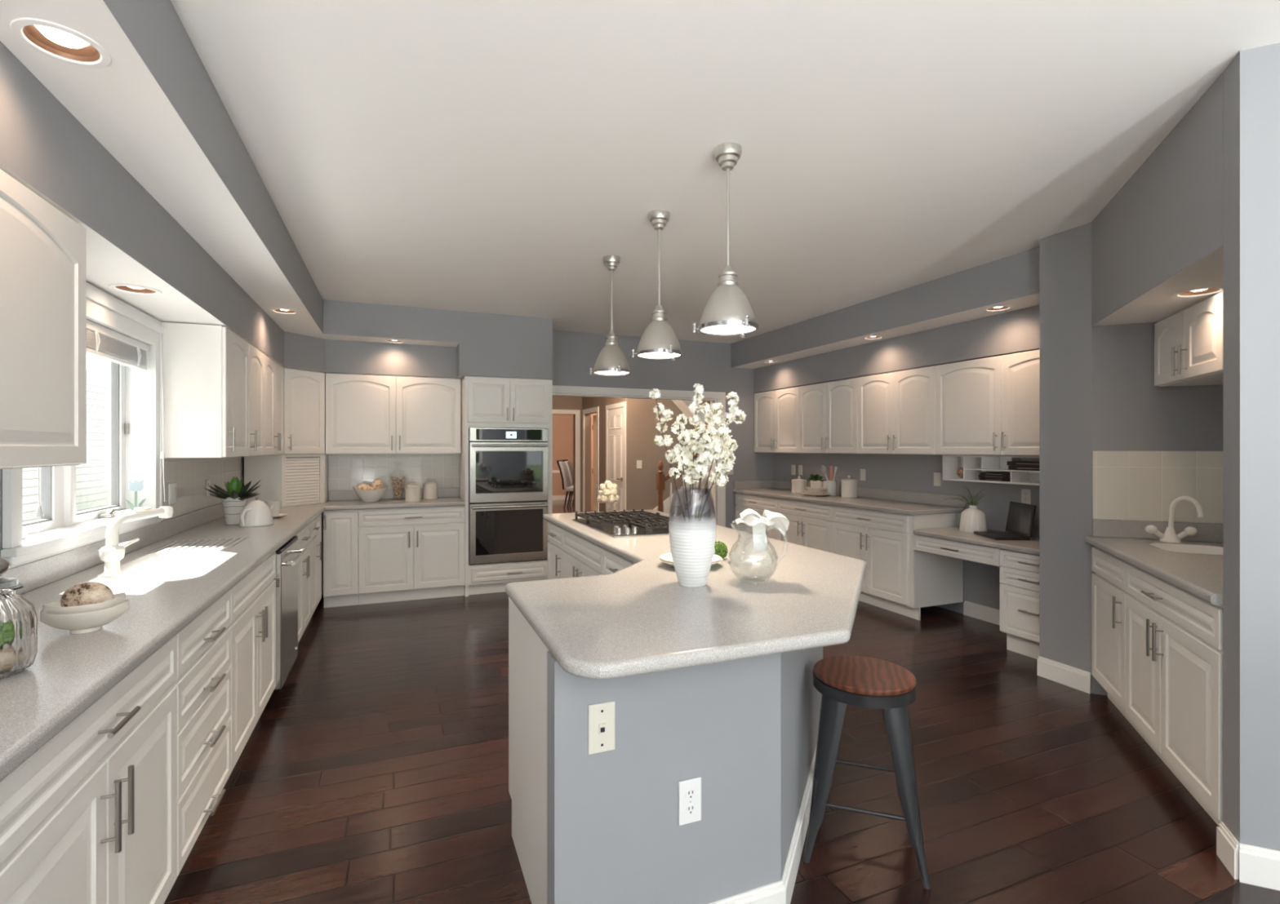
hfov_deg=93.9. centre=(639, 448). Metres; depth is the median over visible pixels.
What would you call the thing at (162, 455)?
blind cord
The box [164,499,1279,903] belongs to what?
floor
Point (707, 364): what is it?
wall
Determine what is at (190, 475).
backsplash
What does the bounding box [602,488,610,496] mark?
coral piece
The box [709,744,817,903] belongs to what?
baseboard
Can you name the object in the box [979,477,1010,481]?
book
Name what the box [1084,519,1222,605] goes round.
countertop
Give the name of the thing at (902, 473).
wall
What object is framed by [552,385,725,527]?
trim
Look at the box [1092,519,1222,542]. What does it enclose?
backsplash
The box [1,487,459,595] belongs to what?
backsplash
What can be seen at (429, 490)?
canister
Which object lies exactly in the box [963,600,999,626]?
baseboard
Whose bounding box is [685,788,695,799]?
receptacle
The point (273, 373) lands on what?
upper cabinet
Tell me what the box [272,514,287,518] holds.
saucer
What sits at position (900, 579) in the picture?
base cabinet
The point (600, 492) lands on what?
coral piece
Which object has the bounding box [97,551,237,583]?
sink
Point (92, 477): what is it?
wall
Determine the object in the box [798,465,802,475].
light switch
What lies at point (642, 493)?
wall
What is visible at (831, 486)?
utensil crock
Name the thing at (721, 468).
branch
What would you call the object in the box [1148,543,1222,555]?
bar sink
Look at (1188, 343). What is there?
upper cabinet
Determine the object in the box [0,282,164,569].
window
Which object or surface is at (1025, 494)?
outlet
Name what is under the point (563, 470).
dining chair
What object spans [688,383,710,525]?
branch
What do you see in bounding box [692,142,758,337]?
pendant lamp
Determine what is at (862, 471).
light switch
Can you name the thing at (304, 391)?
upper cabinet
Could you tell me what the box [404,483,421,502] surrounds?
canister
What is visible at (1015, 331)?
wall
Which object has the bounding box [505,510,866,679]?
island countertop
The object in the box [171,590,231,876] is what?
base cabinet
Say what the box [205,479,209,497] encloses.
outlet
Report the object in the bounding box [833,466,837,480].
spatula
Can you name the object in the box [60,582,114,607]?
ball
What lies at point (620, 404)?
trim
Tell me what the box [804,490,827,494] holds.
bowl
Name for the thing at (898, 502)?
countertop
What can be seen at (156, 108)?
soffit
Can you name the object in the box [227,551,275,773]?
base cabinet
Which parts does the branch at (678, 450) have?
stem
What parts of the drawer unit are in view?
drawer, drawer, drawer, handle, handle, handle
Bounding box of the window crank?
[98,508,126,518]
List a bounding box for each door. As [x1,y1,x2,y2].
[591,415,596,512]
[607,407,623,511]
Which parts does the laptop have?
screen lid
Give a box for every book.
[978,475,1010,479]
[979,471,1010,476]
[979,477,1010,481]
[1007,461,1039,466]
[1008,466,1039,471]
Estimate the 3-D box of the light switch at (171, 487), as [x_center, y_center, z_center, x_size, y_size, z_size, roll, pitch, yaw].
[-2.736,0.265,3.500,0.008,0.120,0.118,0,0,-22]
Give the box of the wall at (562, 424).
[552,413,596,512]
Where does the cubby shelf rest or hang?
attached to the upper cabinet at (987, 406)
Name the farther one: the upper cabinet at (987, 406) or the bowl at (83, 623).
the upper cabinet at (987, 406)
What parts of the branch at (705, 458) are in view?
stem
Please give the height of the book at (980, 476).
0.020 m
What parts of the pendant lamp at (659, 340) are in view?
clamp knob, lamp shade, rod, clamp knob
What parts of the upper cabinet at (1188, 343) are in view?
door, handle, handle, door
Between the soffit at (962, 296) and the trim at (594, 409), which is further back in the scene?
the trim at (594, 409)
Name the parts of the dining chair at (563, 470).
frame, backrest, leg, leg, seat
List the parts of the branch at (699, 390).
stem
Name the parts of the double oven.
trim, oven door, oven door, control panel, glass, glass, panel glass, handle, handle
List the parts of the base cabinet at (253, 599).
door, false drawer, handle, handle, door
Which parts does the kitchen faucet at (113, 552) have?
lever, spout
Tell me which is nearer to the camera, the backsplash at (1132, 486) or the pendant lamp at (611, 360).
the backsplash at (1132, 486)
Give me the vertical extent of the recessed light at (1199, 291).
0.039 m
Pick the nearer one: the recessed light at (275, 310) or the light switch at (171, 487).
the light switch at (171, 487)
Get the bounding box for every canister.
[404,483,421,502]
[422,480,437,499]
[791,475,806,493]
[840,475,857,498]
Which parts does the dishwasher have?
handle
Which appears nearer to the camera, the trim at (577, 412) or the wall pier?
the wall pier
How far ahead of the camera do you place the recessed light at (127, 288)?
2.68 m
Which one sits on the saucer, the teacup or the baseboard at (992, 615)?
the teacup
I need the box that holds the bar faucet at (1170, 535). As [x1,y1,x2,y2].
[1145,496,1204,542]
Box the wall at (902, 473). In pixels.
[773,453,1039,614]
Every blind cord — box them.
[34,467,44,517]
[160,351,165,502]
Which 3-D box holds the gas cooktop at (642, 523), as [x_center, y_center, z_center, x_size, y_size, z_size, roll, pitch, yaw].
[-0.056,0.477,3.909,0.555,0.064,0.900,0,0,-22]
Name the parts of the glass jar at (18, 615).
lid knob, lid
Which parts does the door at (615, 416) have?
raised panel, raised panel, raised panel, raised panel, raised panel, raised panel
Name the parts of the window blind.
rail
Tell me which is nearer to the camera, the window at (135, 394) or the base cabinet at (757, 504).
the window at (135, 394)
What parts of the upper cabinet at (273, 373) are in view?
door, handle, handle, door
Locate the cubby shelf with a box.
[942,455,1039,485]
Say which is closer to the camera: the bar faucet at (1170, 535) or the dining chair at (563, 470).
the bar faucet at (1170, 535)
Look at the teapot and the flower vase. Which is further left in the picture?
the teapot
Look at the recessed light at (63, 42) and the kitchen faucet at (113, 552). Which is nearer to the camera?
the recessed light at (63, 42)
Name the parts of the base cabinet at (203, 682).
drawer, drawer, drawer, drawer, handle, handle, handle, handle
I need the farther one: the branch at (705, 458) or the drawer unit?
the drawer unit
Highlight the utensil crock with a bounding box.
[822,480,836,495]
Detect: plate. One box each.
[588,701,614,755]
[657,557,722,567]
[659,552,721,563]
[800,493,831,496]
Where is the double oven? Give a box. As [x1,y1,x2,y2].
[468,427,548,565]
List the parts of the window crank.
lever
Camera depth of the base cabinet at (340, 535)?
5.33 m
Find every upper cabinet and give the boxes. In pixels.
[0,168,86,469]
[160,321,248,457]
[248,343,263,456]
[263,354,284,455]
[283,368,325,454]
[325,373,461,454]
[754,386,799,453]
[799,377,859,453]
[857,365,935,454]
[935,349,1039,456]
[1154,291,1222,386]
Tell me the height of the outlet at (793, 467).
0.120 m
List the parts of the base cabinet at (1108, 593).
drawer, door, handle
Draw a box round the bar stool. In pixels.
[803,655,931,890]
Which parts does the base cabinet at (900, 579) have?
door, handle, drawer, door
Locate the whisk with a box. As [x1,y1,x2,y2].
[821,466,827,480]
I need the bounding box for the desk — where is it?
[913,526,1039,566]
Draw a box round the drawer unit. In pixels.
[1000,549,1039,660]
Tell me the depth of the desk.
4.47 m
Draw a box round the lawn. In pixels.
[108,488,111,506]
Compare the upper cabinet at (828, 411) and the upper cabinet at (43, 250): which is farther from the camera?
the upper cabinet at (828, 411)
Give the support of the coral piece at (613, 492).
on the coral piece at (611, 498)
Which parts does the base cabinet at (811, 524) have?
door, drawer, door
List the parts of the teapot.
handle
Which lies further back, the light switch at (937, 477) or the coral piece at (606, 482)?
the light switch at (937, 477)
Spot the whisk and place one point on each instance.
(822, 466)
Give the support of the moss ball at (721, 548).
on the island countertop at (637, 619)
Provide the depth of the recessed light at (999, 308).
4.35 m
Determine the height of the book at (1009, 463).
0.031 m
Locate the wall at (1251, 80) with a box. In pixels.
[1222,42,1279,851]
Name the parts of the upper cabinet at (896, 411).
door, door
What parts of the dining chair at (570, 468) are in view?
backrest, leg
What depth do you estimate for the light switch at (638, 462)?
8.88 m
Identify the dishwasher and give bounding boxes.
[272,536,307,690]
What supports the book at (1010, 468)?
on the cubby shelf
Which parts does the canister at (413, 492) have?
lid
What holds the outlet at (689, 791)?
attached to the kitchen island
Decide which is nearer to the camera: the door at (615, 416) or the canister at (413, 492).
the canister at (413, 492)
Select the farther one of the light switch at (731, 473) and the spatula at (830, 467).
the light switch at (731, 473)
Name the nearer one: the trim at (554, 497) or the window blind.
the window blind
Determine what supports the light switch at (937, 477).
attached to the wall at (902, 473)
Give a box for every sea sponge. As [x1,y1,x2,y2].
[356,484,369,490]
[366,486,374,490]
[371,480,382,489]
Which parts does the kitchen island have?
panel, drawer, door, handle, door, handle, false drawer, door, handle, drawer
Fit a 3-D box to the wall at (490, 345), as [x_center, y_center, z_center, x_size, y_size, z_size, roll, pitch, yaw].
[-1.415,-1.008,6.153,0.909,0.615,0.570,0,0,-22]
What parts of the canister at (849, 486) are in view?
lid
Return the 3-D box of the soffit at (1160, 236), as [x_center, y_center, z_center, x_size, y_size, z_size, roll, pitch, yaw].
[2.628,-1.012,2.651,0.651,0.605,1.506,0,0,23]
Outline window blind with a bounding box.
[86,320,150,370]
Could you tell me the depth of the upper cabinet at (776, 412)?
7.14 m
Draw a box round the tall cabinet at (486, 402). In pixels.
[459,376,552,596]
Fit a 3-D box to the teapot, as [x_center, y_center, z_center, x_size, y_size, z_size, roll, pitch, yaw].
[-2.534,0.417,3.960,0.200,0.185,0.192,0,0,-35]
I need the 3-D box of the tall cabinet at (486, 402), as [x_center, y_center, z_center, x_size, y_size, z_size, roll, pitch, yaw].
[-1.379,0.365,6.131,0.853,2.120,0.618,0,0,-22]
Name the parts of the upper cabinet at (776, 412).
door, handle, handle, door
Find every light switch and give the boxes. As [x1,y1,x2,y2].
[168,483,176,505]
[636,460,641,468]
[725,467,733,475]
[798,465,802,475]
[860,469,865,480]
[933,472,941,486]
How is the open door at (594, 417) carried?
in the wall at (642, 493)
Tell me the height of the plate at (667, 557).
0.028 m
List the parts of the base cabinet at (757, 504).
door, drawer, door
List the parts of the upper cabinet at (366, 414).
door, handle, handle, door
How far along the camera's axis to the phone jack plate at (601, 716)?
1.58 m
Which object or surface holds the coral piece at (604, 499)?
in the glass bowl
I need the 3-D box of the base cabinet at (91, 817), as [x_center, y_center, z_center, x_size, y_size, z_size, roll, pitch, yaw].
[-1.498,0.989,1.276,0.648,0.873,0.946,0,0,-22]
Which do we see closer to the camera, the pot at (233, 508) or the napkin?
the napkin
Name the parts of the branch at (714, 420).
stem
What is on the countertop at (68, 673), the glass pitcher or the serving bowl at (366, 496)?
the serving bowl at (366, 496)
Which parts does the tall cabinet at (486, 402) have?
door, handle, drawer, handle, door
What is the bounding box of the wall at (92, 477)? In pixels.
[22,369,108,522]
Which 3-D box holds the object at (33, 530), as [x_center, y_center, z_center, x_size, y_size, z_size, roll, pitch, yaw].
[-2.337,0.321,2.248,0.050,0.037,0.181,0,0,-22]
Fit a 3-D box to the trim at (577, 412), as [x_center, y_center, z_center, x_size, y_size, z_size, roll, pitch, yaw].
[-1.690,0.360,10.736,1.270,2.130,0.024,0,0,-22]
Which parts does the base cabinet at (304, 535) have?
door, drawer, handle, door, handle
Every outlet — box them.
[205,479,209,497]
[678,777,701,826]
[791,465,795,475]
[1021,488,1031,504]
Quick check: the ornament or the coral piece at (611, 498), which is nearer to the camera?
the ornament
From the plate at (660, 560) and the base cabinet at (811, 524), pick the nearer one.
the plate at (660, 560)
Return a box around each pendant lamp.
[589,254,631,377]
[631,209,682,360]
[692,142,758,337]
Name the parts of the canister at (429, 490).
lid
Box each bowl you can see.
[40,599,128,634]
[42,592,125,614]
[352,485,388,502]
[804,487,826,491]
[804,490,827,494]
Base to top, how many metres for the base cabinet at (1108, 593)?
0.873 m
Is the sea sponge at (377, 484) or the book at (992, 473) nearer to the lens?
the book at (992, 473)
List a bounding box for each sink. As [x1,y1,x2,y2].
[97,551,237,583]
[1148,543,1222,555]
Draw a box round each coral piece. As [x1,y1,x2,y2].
[598,489,602,495]
[599,483,606,490]
[600,495,608,502]
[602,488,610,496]
[604,480,612,487]
[606,484,613,490]
[608,494,615,502]
[609,488,616,496]
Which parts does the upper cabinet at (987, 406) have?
door, handle, handle, door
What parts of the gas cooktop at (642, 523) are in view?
knob, knob, knob, knob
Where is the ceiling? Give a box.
[170,0,1279,343]
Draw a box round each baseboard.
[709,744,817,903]
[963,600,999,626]
[1036,656,1090,694]
[1216,822,1279,891]
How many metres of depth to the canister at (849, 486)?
6.13 m
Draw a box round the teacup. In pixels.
[265,501,280,516]
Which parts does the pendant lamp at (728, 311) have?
clamp knob, lamp shade, rod, clamp knob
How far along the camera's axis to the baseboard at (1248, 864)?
1.96 m
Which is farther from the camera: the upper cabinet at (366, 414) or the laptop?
the upper cabinet at (366, 414)
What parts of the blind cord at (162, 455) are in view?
cord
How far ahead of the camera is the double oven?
5.85 m
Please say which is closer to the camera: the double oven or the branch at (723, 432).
the branch at (723, 432)
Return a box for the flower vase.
[668,488,715,587]
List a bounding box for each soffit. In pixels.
[0,0,459,347]
[731,247,1039,368]
[1091,72,1222,326]
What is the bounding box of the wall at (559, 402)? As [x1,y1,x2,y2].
[552,395,582,513]
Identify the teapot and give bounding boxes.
[239,497,274,527]
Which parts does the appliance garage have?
tambour door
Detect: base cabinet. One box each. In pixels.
[0,635,177,903]
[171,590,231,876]
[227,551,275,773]
[294,522,311,643]
[308,513,325,617]
[323,510,359,608]
[358,506,464,604]
[735,493,778,539]
[777,498,833,553]
[832,505,963,620]
[1091,546,1144,739]
[1125,563,1222,826]
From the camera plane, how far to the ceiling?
2.44 m
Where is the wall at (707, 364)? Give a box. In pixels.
[295,330,773,595]
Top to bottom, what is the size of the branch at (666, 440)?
0.703 m
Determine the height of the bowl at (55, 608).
0.065 m
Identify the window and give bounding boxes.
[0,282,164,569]
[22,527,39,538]
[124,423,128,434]
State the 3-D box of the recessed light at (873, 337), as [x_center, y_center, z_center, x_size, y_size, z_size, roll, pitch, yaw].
[2.131,-1.030,5.458,0.184,0.039,0.184,0,0,-22]
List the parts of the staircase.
newel post, handrail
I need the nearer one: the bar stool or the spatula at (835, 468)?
the bar stool
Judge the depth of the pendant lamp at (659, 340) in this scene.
3.29 m
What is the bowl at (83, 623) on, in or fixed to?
on the countertop at (68, 673)
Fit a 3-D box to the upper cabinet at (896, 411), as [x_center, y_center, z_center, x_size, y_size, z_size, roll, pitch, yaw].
[2.436,-0.325,5.518,0.328,0.756,0.917,0,0,-22]
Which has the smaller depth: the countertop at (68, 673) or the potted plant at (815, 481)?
the countertop at (68, 673)
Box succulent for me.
[204,476,261,524]
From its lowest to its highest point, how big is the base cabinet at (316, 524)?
0.873 m
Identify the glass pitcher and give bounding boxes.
[728,524,786,577]
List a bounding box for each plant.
[807,473,826,488]
[943,486,998,533]
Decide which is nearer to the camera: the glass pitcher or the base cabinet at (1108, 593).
the glass pitcher
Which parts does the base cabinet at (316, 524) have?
door, drawer, door, handle, handle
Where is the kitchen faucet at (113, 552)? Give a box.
[98,506,173,576]
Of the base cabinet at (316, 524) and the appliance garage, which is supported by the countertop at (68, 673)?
the appliance garage
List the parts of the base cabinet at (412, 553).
door, drawer, handle, door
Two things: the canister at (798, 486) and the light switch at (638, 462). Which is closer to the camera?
the canister at (798, 486)
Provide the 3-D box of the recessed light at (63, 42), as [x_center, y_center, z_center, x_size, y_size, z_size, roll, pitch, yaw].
[-1.446,-1.030,1.497,0.184,0.039,0.184,0,0,-22]
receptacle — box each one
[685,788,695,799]
[685,804,695,816]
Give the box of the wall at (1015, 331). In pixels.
[753,305,1039,393]
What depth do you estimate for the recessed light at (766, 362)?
7.01 m
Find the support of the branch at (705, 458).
in the flower vase
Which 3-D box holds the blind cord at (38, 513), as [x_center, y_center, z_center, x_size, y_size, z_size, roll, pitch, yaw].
[-2.156,-0.140,2.144,0.026,0.770,0.025,0,0,-22]
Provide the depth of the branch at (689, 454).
2.27 m
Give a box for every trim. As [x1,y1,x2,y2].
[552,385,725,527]
[552,409,580,512]
[552,495,573,500]
[582,406,599,512]
[605,401,626,511]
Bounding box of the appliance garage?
[244,454,327,507]
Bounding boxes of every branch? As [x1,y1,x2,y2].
[648,388,687,525]
[668,413,692,525]
[682,426,717,525]
[682,440,703,525]
[685,402,724,525]
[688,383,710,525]
[695,391,746,525]
[697,438,737,525]
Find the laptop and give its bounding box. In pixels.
[973,501,1036,540]
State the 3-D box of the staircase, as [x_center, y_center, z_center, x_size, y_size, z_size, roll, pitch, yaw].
[1.235,0.200,8.942,2.590,2.450,0.837,0,0,-22]
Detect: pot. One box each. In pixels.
[133,506,151,511]
[221,497,247,524]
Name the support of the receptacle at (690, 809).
attached to the outlet at (689, 791)
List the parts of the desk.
handle, desk apron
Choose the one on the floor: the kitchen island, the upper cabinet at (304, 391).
the kitchen island
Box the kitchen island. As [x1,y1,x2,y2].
[508,522,822,903]
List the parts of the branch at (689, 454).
stem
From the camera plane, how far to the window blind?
2.86 m
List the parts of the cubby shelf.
shelf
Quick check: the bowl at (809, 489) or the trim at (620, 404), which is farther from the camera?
the trim at (620, 404)
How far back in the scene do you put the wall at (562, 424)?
16.47 m
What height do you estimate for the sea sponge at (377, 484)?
0.118 m
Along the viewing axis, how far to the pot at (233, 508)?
3.99 m
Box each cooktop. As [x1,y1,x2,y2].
[572,509,679,538]
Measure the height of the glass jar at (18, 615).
0.265 m
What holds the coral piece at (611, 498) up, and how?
in the glass bowl
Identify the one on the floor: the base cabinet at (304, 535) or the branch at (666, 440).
the base cabinet at (304, 535)
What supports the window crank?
on the window at (135, 394)
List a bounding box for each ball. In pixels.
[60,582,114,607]
[714,541,728,559]
[956,467,963,478]
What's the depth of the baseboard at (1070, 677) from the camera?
3.60 m
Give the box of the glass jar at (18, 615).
[0,557,37,679]
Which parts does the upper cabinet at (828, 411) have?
door, handle, door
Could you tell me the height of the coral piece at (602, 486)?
0.062 m
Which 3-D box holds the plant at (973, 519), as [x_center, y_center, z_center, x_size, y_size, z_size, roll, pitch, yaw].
[2.656,0.490,4.798,0.456,0.349,0.353,0,0,-22]
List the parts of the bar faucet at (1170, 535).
knob, knob stem, knob stem, spout, knob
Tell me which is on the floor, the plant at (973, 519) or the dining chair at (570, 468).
the dining chair at (570, 468)
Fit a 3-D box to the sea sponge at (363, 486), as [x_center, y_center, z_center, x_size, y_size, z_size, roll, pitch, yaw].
[-2.619,0.385,5.667,0.126,0.096,0.102,0,0,-22]
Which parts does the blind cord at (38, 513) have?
cord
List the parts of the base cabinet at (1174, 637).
door, handle, handle, handle, drawer, door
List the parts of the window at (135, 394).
sash, sill, sash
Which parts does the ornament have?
stem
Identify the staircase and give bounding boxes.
[653,400,710,520]
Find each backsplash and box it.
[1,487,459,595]
[160,457,241,521]
[328,453,459,490]
[1092,451,1222,524]
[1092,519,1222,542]
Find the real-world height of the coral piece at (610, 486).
0.054 m
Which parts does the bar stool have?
leg, seat, leg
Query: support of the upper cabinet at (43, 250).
attached to the wall at (242, 458)
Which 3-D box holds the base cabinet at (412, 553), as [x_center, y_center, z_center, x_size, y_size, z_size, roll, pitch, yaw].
[-2.205,0.989,5.797,0.923,0.873,0.618,0,0,-22]
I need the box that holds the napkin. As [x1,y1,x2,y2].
[732,509,789,551]
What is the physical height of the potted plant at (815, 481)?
0.190 m
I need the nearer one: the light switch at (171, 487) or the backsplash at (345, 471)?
the light switch at (171, 487)
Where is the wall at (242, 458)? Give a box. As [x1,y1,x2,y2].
[0,457,244,551]
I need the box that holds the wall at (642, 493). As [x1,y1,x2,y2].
[582,396,707,515]
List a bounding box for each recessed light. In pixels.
[9,17,111,67]
[108,284,162,295]
[270,308,298,314]
[383,339,404,343]
[762,360,778,363]
[862,335,884,339]
[983,305,1013,311]
[1172,286,1222,297]
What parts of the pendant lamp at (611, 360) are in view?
lamp shade, rod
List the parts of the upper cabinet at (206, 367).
handle, door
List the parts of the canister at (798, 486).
lid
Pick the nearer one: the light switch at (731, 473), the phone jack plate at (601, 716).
the phone jack plate at (601, 716)
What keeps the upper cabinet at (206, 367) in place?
attached to the wall at (242, 458)
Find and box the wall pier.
[1039,222,1222,696]
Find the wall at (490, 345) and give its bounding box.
[456,311,552,380]
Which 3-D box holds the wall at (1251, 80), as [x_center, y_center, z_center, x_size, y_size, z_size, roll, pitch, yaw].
[3.066,0.055,1.591,2.295,2.740,0.141,0,0,23]
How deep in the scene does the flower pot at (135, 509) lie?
3.06 m
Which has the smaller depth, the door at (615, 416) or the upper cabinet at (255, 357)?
the upper cabinet at (255, 357)
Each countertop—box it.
[0,487,465,782]
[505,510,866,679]
[733,480,964,515]
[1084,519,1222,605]
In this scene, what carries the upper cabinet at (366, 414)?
attached to the wall at (707, 364)
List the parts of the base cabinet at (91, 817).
door, handle, handle, handle, door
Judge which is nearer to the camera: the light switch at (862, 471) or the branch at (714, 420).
the branch at (714, 420)
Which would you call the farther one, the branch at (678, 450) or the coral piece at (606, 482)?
the coral piece at (606, 482)
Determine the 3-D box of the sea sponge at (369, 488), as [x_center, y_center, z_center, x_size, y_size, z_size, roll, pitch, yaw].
[-2.545,0.396,5.644,0.071,0.075,0.083,0,0,1]
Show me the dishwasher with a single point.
(287, 558)
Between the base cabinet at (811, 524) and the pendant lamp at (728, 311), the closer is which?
the pendant lamp at (728, 311)
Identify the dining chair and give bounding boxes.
[556,460,573,508]
[562,459,573,506]
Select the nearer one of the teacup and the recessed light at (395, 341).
the teacup
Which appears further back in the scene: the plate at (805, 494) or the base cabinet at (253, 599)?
the plate at (805, 494)
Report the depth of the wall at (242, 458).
2.01 m
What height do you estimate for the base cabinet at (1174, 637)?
0.873 m
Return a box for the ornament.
[125,480,146,511]
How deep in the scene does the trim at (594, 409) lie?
10.09 m
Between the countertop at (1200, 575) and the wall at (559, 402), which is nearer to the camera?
the countertop at (1200, 575)
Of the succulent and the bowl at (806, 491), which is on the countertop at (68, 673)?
the succulent
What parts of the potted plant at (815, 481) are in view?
pot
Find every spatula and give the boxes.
[829,466,833,480]
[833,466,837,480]
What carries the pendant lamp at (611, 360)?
hanging from the ceiling

